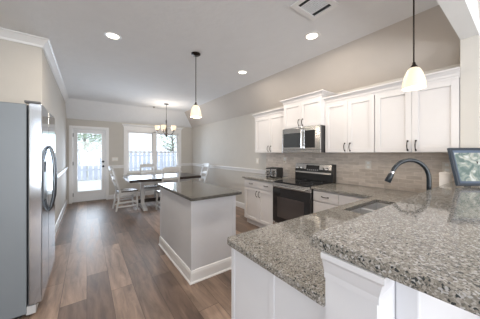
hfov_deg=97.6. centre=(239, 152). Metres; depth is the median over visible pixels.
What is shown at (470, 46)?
wall
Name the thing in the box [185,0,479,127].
wall
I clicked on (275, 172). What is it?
toaster
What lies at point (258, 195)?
base cabinet
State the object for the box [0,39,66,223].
wall
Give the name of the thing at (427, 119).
upper cabinet
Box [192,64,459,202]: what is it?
wall
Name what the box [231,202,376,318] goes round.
base cabinet
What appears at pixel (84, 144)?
tree
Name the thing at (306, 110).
upper cabinet
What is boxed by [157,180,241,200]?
island countertop
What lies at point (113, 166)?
trim
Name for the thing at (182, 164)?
trim
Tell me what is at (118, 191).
dining chair
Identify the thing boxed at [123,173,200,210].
dining table
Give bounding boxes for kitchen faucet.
[384,158,431,190]
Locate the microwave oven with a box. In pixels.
[282,125,325,152]
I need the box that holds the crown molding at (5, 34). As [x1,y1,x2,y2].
[0,27,68,101]
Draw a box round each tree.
[78,133,100,168]
[157,135,175,151]
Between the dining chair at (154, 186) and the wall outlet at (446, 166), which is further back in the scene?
the dining chair at (154, 186)
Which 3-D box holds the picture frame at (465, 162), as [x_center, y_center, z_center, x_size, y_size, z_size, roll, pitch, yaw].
[1.935,0.114,1.737,0.420,0.313,0.154,0,0,0]
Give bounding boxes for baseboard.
[55,199,66,234]
[109,190,153,198]
[236,201,243,208]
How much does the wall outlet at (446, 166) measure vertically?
0.120 m
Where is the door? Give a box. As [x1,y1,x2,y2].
[69,125,108,203]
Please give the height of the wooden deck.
0.090 m
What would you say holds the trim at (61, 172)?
attached to the wall at (26, 73)
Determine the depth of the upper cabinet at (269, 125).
3.99 m
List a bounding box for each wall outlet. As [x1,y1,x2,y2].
[365,161,370,169]
[442,162,451,172]
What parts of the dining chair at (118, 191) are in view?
leg, leg, seat, leg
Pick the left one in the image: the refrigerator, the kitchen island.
the refrigerator
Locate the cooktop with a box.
[274,178,335,186]
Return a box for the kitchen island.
[158,187,235,284]
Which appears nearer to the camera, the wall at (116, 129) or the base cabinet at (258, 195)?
the base cabinet at (258, 195)
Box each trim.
[57,167,67,177]
[109,165,123,167]
[181,163,191,165]
[191,163,265,173]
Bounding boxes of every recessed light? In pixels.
[103,31,121,39]
[237,70,247,73]
[304,31,320,40]
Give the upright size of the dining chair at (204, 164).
1.062 m
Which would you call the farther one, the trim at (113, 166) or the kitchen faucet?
the trim at (113, 166)
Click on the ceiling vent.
(312, 9)
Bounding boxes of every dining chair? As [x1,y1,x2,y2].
[108,166,137,211]
[140,164,159,202]
[156,167,180,209]
[199,163,209,182]
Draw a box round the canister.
[439,171,451,185]
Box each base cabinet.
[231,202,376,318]
[244,178,273,227]
[313,189,364,212]
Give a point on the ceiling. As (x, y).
(130, 79)
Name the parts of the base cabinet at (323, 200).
drawer, drawer, filler panel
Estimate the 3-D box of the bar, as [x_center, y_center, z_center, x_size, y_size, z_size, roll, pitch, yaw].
[1.390,0.288,1.253,2.538,0.036,0.467,0,0,-36]
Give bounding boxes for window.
[122,124,182,175]
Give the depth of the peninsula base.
0.61 m
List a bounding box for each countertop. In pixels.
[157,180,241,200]
[227,183,419,306]
[242,174,292,182]
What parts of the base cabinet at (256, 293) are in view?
panel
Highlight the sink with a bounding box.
[352,203,388,213]
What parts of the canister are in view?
lid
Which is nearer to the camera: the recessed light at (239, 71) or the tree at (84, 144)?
the recessed light at (239, 71)
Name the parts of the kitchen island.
baseboard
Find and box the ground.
[78,161,174,181]
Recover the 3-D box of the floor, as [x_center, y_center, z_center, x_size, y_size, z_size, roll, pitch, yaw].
[-1.157,1.410,1.273,6.830,0.080,11.420,0,0,-36]
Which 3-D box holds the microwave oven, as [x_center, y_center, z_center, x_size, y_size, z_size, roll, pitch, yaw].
[1.086,-0.203,3.393,0.483,0.397,0.714,0,0,-36]
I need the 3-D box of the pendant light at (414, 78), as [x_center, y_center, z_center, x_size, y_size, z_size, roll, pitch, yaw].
[1.382,-0.943,1.670,0.156,0.855,0.156,0,0,-36]
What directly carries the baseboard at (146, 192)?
attached to the wall at (116, 129)
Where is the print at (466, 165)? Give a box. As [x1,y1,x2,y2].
[454,153,479,180]
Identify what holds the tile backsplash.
attached to the wall at (228, 142)
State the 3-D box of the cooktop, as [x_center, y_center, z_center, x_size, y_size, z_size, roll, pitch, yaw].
[1.014,0.459,3.341,0.625,0.013,0.714,0,0,-36]
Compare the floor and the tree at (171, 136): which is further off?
the tree at (171, 136)
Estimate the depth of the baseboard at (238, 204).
5.28 m
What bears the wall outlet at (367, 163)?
attached to the tile backsplash
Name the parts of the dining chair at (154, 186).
seat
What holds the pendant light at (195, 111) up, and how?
hanging from the ceiling
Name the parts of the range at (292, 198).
oven handle, oven door, door trim, control panel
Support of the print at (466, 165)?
attached to the picture frame at (465, 162)
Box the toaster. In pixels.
[266,167,282,177]
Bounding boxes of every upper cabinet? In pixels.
[252,107,283,152]
[280,89,338,128]
[323,87,374,152]
[373,67,459,152]
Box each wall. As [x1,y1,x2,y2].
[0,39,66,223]
[67,118,191,203]
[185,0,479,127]
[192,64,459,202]
[437,0,479,147]
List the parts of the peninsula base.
post, cap moulding, panel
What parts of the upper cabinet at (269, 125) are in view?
door, crown, rail, door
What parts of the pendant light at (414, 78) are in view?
rod, lamp shade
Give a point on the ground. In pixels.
(158, 161)
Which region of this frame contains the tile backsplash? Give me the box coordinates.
[266,153,453,192]
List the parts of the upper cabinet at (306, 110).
door, rail, crown, door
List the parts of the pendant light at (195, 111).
rod, lamp shade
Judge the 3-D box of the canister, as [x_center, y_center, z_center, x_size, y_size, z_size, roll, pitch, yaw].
[2.056,0.319,2.102,0.094,0.278,0.094,0,0,-36]
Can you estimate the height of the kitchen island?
0.880 m
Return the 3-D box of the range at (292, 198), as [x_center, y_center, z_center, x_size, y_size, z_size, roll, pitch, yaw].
[0.993,0.775,3.325,0.714,1.190,0.714,0,0,-36]
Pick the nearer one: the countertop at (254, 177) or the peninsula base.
the peninsula base
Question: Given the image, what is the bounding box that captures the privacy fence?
[78,150,175,179]
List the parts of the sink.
bowl, bowl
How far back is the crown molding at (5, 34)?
2.52 m
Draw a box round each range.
[273,163,335,223]
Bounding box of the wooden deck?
[78,180,100,190]
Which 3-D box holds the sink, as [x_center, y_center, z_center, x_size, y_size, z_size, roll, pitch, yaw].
[1.206,0.591,1.740,0.652,0.199,0.380,0,0,-36]
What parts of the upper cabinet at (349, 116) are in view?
door, crown, rail, door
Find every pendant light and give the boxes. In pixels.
[190,52,201,117]
[401,0,426,90]
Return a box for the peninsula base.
[321,251,479,318]
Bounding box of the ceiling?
[0,0,438,127]
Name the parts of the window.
sash, sash, head moulding, frame, sash, sash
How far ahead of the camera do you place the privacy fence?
14.69 m
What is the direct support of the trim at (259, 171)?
attached to the wall at (228, 142)
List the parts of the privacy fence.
rail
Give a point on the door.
(75, 196)
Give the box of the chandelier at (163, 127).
[155,103,175,136]
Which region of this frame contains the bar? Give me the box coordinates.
[310,181,479,315]
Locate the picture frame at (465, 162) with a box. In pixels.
[447,148,479,185]
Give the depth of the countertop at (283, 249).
1.11 m
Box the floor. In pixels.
[13,194,260,318]
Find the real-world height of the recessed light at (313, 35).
0.008 m
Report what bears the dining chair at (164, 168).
on the floor
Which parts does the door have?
glass frame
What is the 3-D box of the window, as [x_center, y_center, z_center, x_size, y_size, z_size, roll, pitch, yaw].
[-2.851,-0.065,6.990,1.925,1.650,0.184,0,0,-36]
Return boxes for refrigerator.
[0,100,56,318]
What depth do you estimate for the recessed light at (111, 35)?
2.44 m
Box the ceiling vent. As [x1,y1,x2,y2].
[290,0,338,20]
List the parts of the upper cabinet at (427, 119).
door, crown, rail, door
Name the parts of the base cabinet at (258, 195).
door, drawer, drawer, door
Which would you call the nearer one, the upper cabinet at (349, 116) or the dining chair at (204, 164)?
the upper cabinet at (349, 116)
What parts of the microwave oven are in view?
control panel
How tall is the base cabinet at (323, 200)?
0.879 m
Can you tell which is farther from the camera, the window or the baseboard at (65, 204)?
the window
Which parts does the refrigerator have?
freezer door, dispenser panel, fridge door, handle, handle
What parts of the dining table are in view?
leg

